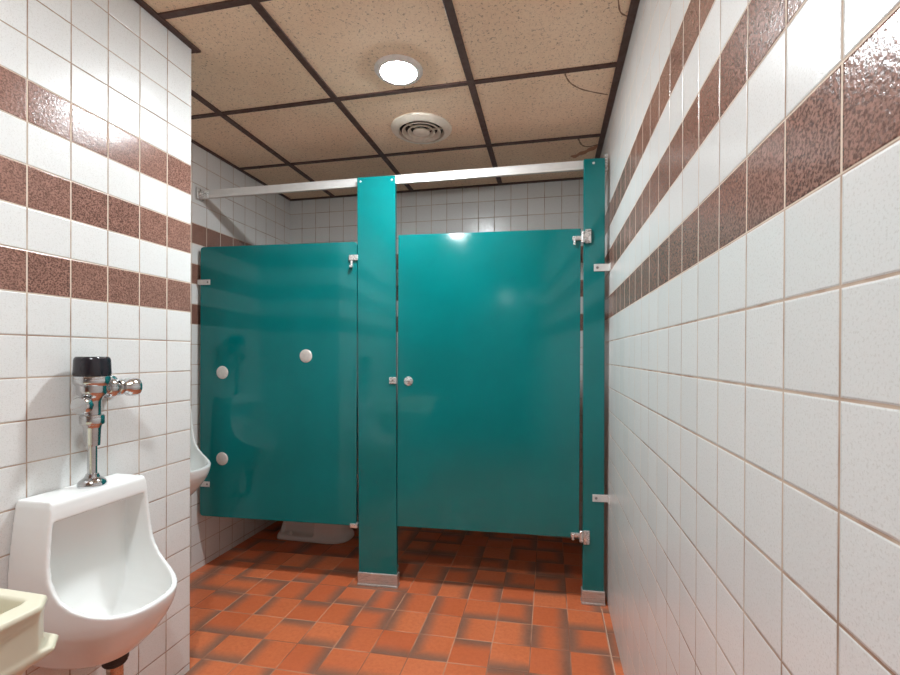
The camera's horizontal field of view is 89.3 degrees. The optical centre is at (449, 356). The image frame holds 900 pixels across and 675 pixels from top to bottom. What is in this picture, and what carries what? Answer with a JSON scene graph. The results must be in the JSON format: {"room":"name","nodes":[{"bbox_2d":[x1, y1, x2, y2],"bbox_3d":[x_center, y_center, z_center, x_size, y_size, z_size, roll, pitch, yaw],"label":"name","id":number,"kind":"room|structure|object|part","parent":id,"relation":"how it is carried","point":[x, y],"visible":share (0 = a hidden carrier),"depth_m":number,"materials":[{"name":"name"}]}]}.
{"room":"public restroom","nodes":[
{"label":"public restroom","id":0,"kind":"room"},
{"bbox_2d":[0,0,190,674],"bbox_3d":[-2.013,0.017,-1.588,0.665,2.298,6.838,0,0,12],"label":"wall","id":1,"kind":"structure","parent":0,"point":[95,95],"depth_m":1.34,"materials":[{"name":"tile"}]},
{"bbox_2d":[0,588,58,674],"bbox_3d":[-0.940,0.501,0.576,0.509,0.215,0.511,0,0,12],"label":"sink","id":2,"kind":"object","parent":1,"relation":"attached to","point":[24,642],"visible":1,"depth_m":0.71,"materials":[{"name":"beige ceramic"}]},
{"bbox_2d":[7,473,176,674],"bbox_3d":[-0.912,0.687,1.234,0.287,0.658,0.312,0,0,12],"label":"urinal","id":3,"kind":"object","parent":1,"relation":"attached to","point":[100,567],"visible":0.87,"depth_m":1.22,"materials":[{"name":"ceramic"}]},
{"bbox_2d":[70,357,142,488],"bbox_3d":[-0.987,0.179,1.300,0.107,0.356,0.189,0,0,12],"label":"valve","id":4,"kind":"object","parent":3,"relation":"on","point":[93,379],"visible":1,"depth_m":1.24,"materials":[{"name":"silver metal"}]},
{"bbox_3d":[-0.978,0.090,1.312,0.058,0.058,0.068,0,0,12],"label":"arm","id":5,"kind":"part","parent":4,"relation":"part of","materials":[{"name":"silver metal"}]},
{"bbox_2d":[134,0,200,52],"bbox_3d":[-1.659,-1.127,-1.605,0.022,0.008,6.760,0,0,12],"label":"trim","id":6,"kind":"structure","parent":1,"relation":"attached to","point":[144,5],"depth_m":1.56,"materials":[{"name":"brown metal"}]},
{"bbox_2d":[158,0,249,19],"bbox_3d":[-0.814,-1.134,1.487,0.352,0.006,0.025,0,0,12],"label":"trim","id":7,"kind":"structure","parent":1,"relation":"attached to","point":[226,4],"depth_m":1.48,"materials":[{"name":"brown metal"}]},
{"bbox_2d":[191,89,334,196],"bbox_3d":[-0.996,-1.137,2.492,0.029,0.007,1.572,0,0,12],"label":"trim","id":8,"kind":"structure","parent":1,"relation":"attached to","point":[194,94],"depth_m":2.33,"materials":[{"name":"brown metal"}]},
{"bbox_2d":[190,142,289,573],"bbox_3d":[-1.380,0.006,2.630,0.100,2.298,1.672,0,0,12],"label":"wall","id":9,"kind":"structure","parent":0,"point":[257,219],"depth_m":2.61,"materials":[{"name":"tile"}]},
{"bbox_2d":[190,405,210,495],"bbox_3d":[-1.292,0.560,2.138,0.287,0.658,0.312,0,0,12],"label":"urinal","id":10,"kind":"object","parent":9,"relation":"attached to","point":[200,464],"visible":0.15,"depth_m":2.25,"materials":[{"name":"ceramic"}]},
{"bbox_2d":[191,113,218,119],"bbox_3d":[-1.252,-1.138,2.173,0.334,0.006,0.025,0,0,12],"label":"trim","id":11,"kind":"structure","parent":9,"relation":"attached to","point":[207,115],"depth_m":2.15,"materials":[{"name":"brown metal"}]},
{"bbox_2d":[191,139,291,200],"bbox_3d":[-1.327,-1.139,2.564,0.020,0.008,1.572,0,0,12],"label":"trim","id":12,"kind":"structure","parent":9,"relation":"attached to","point":[192,140],"depth_m":2.69,"materials":[{"name":"brown metal"}]},
{"bbox_2d":[239,163,287,169],"bbox_3d":[-1.128,-1.139,2.737,0.334,0.006,0.025,0,0,12],"label":"trim","id":13,"kind":"structure","parent":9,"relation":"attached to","point":[284,164],"depth_m":2.73,"materials":[{"name":"brown metal"}]},
{"bbox_2d":[143,0,630,198],"bbox_3d":[-1.014,-1.180,-0.953,2.333,0.100,8.510,0,0,12],"label":"ceiling","id":14,"kind":"structure","parent":0,"point":[242,63],"depth_m":1.87,"materials":[{"name":"tile"}]},
{"bbox_2d":[222,98,332,114],"bbox_3d":[-0.789,-1.136,2.072,0.554,0.006,0.025,0,0,12],"label":"trim","id":15,"kind":"structure","parent":14,"relation":"attached to","point":[327,100],"depth_m":2.06,"materials":[{"name":"brown metal"}]},
{"bbox_2d":[291,155,379,164],"bbox_3d":[-0.666,-1.137,2.635,0.554,0.006,0.025,0,0,12],"label":"trim","id":16,"kind":"structure","parent":14,"relation":"attached to","point":[368,156],"depth_m":2.63,"materials":[{"name":"brown metal"}]},
{"bbox_2d":[374,54,422,85],"bbox_3d":[-0.203,-1.124,1.805,0.192,0.021,0.192,0,0,12],"label":"recessed light","id":17,"kind":"object","parent":14,"relation":"in","point":[397,69],"visible":1,"depth_m":1.78,"materials":[{"name":"white"}]},
{"bbox_2d":[338,81,467,100],"bbox_3d":[-0.209,-1.132,1.945,0.576,0.006,0.025,0,0,12],"label":"trim","id":18,"kind":"structure","parent":14,"relation":"attached to","point":[462,83],"depth_m":1.94,"materials":[{"name":"brown metal"}]},
{"bbox_2d":[391,112,451,143],"bbox_3d":[-0.142,-1.124,2.270,0.304,0.025,0.304,0,0,12],"label":"ceiling vent","id":19,"kind":"object","parent":14,"relation":"in","point":[417,127],"visible":1,"depth_m":2.24,"materials":[{"name":"white metal"}]},
{"bbox_2d":[384,144,485,156],"bbox_3d":[-0.086,-1.134,2.509,0.576,0.006,0.025,0,0,12],"label":"trim","id":20,"kind":"structure","parent":14,"relation":"attached to","point":[484,145],"depth_m":2.50,"materials":[{"name":"brown metal"}]},
{"bbox_2d":[564,73,607,94],"bbox_3d":[0.560,-1.131,1.909,0.268,0.001,0.041,0,0,-33],"label":"crack","id":21,"kind":"object","parent":14,"relation":"in","point":[565,73],"depth_m":1.92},
{"bbox_2d":[618,0,626,16],"bbox_3d":[0.551,-1.130,1.470,0.019,0.001,0.117,0,0,36],"label":"crack","id":22,"kind":"object","parent":14,"relation":"in","point":[618,0],"depth_m":1.49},
{"bbox_2d":[184,520,623,674],"bbox_3d":[-1.025,1.218,-0.945,2.333,0.100,8.510,0,0,12],"label":"floor","id":23,"kind":"structure","parent":0,"point":[464,602],"depth_m":2.07,"materials":[{"name":"tile"}]},
{"bbox_2d":[277,474,358,543],"bbox_3d":[-0.894,0.774,2.951,0.713,0.765,0.450,0,0,12],"label":"toilet","id":24,"kind":"object","parent":23,"relation":"on","point":[319,533],"visible":0.27,"depth_m":2.84,"materials":[{"name":"white ceramic"}]},
{"bbox_2d":[357,175,399,588],"bbox_3d":[-0.364,0.126,2.312,0.223,2.069,0.048,0,0,9],"label":"pilaster","id":25,"kind":"object","parent":23,"relation":"on","point":[376,196],"visible":1,"depth_m":2.30,"materials":[{"name":"green metal"}]},
{"bbox_2d":[197,242,358,527],"bbox_3d":[-0.913,0.142,2.388,0.905,1.457,0.053,0,0,9],"label":"partition panel","id":26,"kind":"object","parent":25,"relation":"attached to","point":[279,322],"visible":0.98,"depth_m":2.38,"materials":[{"name":"green metal"}]},
{"bbox_3d":[-1.218,0.546,2.430,0.069,0.069,0.004,0,0,9],"label":"plate","id":27,"kind":"part","parent":26,"relation":"part of","materials":[{"name":"silver metal"}]},
{"bbox_3d":[-1.216,0.085,2.428,0.069,0.069,0.004,0,0,9],"label":"plate","id":28,"kind":"part","parent":26,"relation":"part of","materials":[{"name":"silver metal"}]},
{"bbox_3d":[-0.747,-0.002,2.356,0.069,0.069,0.004,0,0,9],"label":"plate","id":29,"kind":"part","parent":26,"relation":"part of","materials":[{"name":"silver metal"}]},
{"bbox_2d":[196,154,607,201],"bbox_3d":[-0.303,-0.897,2.319,2.124,0.078,0.062,-1,0,8],"label":"rail","id":30,"kind":"object","parent":25,"relation":"attached to","point":[569,166],"visible":0.96,"depth_m":2.30,"materials":[{"name":"metal"}]},
{"bbox_2d":[580,158,610,605],"bbox_3d":[0.683,0.119,2.137,0.119,2.095,0.074,0,0,9],"label":"pilaster","id":31,"kind":"object","parent":23,"relation":"on","point":[594,266],"visible":1,"depth_m":2.14,"materials":[{"name":"green metal"}]},
{"bbox_2d":[397,228,590,544],"bbox_3d":[0.199,0.137,2.216,0.933,1.487,0.044,0,0,9],"label":"door","id":32,"kind":"structure","parent":31,"relation":"attached to","point":[488,439],"depth_m":2.21,"materials":[{"name":"green metal"}]},
{"bbox_3d":[-0.208,0.123,2.272,0.047,0.047,0.006,0,0,9],"label":"latch knob","id":33,"kind":"part","parent":32,"relation":"part of","materials":[{"name":"metal"}]},
{"bbox_2d":[290,179,582,538],"bbox_3d":[-0.122,0.010,3.159,2.133,2.298,0.100,0,0,12],"label":"wall","id":34,"kind":"structure","parent":0,"point":[556,204],"depth_m":3.05,"materials":[{"name":"tile"}]},
{"bbox_2d":[247,0,413,190],"bbox_3d":[-1.146,-1.127,-0.924,0.029,0.007,8.310,0,0,12],"label":"trim","id":35,"kind":"structure","parent":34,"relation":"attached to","point":[257,6],"depth_m":1.83,"materials":[{"name":"brown metal"}]},
{"bbox_2d":[291,177,582,200],"bbox_3d":[-0.133,-1.135,3.097,2.086,0.008,0.020,0,0,12],"label":"trim","id":36,"kind":"structure","parent":34,"relation":"attached to","point":[576,178],"depth_m":3.04,"materials":[{"name":"brown metal"}]},
{"bbox_2d":[442,0,501,183],"bbox_3d":[-0.555,-1.124,-1.053,0.029,0.007,8.310,0,0,12],"label":"trim","id":37,"kind":"structure","parent":34,"relation":"attached to","point":[448,4],"depth_m":1.81,"materials":[{"name":"brown metal"}]},
{"bbox_2d":[600,0,899,674],"bbox_3d":[0.071,0.025,-1.188,0.100,2.298,8.510,0,0,12],"label":"wall","id":38,"kind":"structure","parent":0,"point":[752,147],"depth_m":0.62,"materials":[{"name":"tile"}]},
{"bbox_2d":[474,62,616,83],"bbox_3d":[0.385,-1.129,1.815,0.582,0.006,0.025,0,0,12],"label":"trim","id":39,"kind":"structure","parent":38,"relation":"attached to","point":[613,64],"depth_m":1.81,"materials":[{"name":"brown metal"}]},
{"bbox_2d":[491,134,599,146],"bbox_3d":[0.508,-1.131,2.379,0.582,0.006,0.025,0,0,12],"label":"trim","id":40,"kind":"structure","parent":38,"relation":"attached to","point":[590,135],"depth_m":2.38,"materials":[{"name":"brown metal"}]},
{"bbox_2d":[570,145,597,157],"bbox_3d":[0.747,-1.132,2.517,0.047,0.001,0.179,0,0,-35],"label":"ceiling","id":41,"kind":"structure","parent":38,"relation":"attached to","point":[594,147],"depth_m":2.53,"materials":[{"name":"tile"}]},
{"bbox_2d":[601,609,615,674],"bbox_3d":[-0.100,1.174,-1.562,0.004,0.001,7.500,0,0,12],"label":"baseboard","id":42,"kind":"structure","parent":38,"relation":"attached to","point":[601,609],"depth_m":1.84,"materials":[{"name":"tile"}]},
{"bbox_2d":[595,0,639,157],"bbox_3d":[0.014,-1.120,-1.178,0.027,0.008,8.310,0,0,12],"label":"trim","id":43,"kind":"structure","parent":38,"relation":"attached to","point":[633,7],"depth_m":1.77,"materials":[{"name":"brown metal"}]}
]}

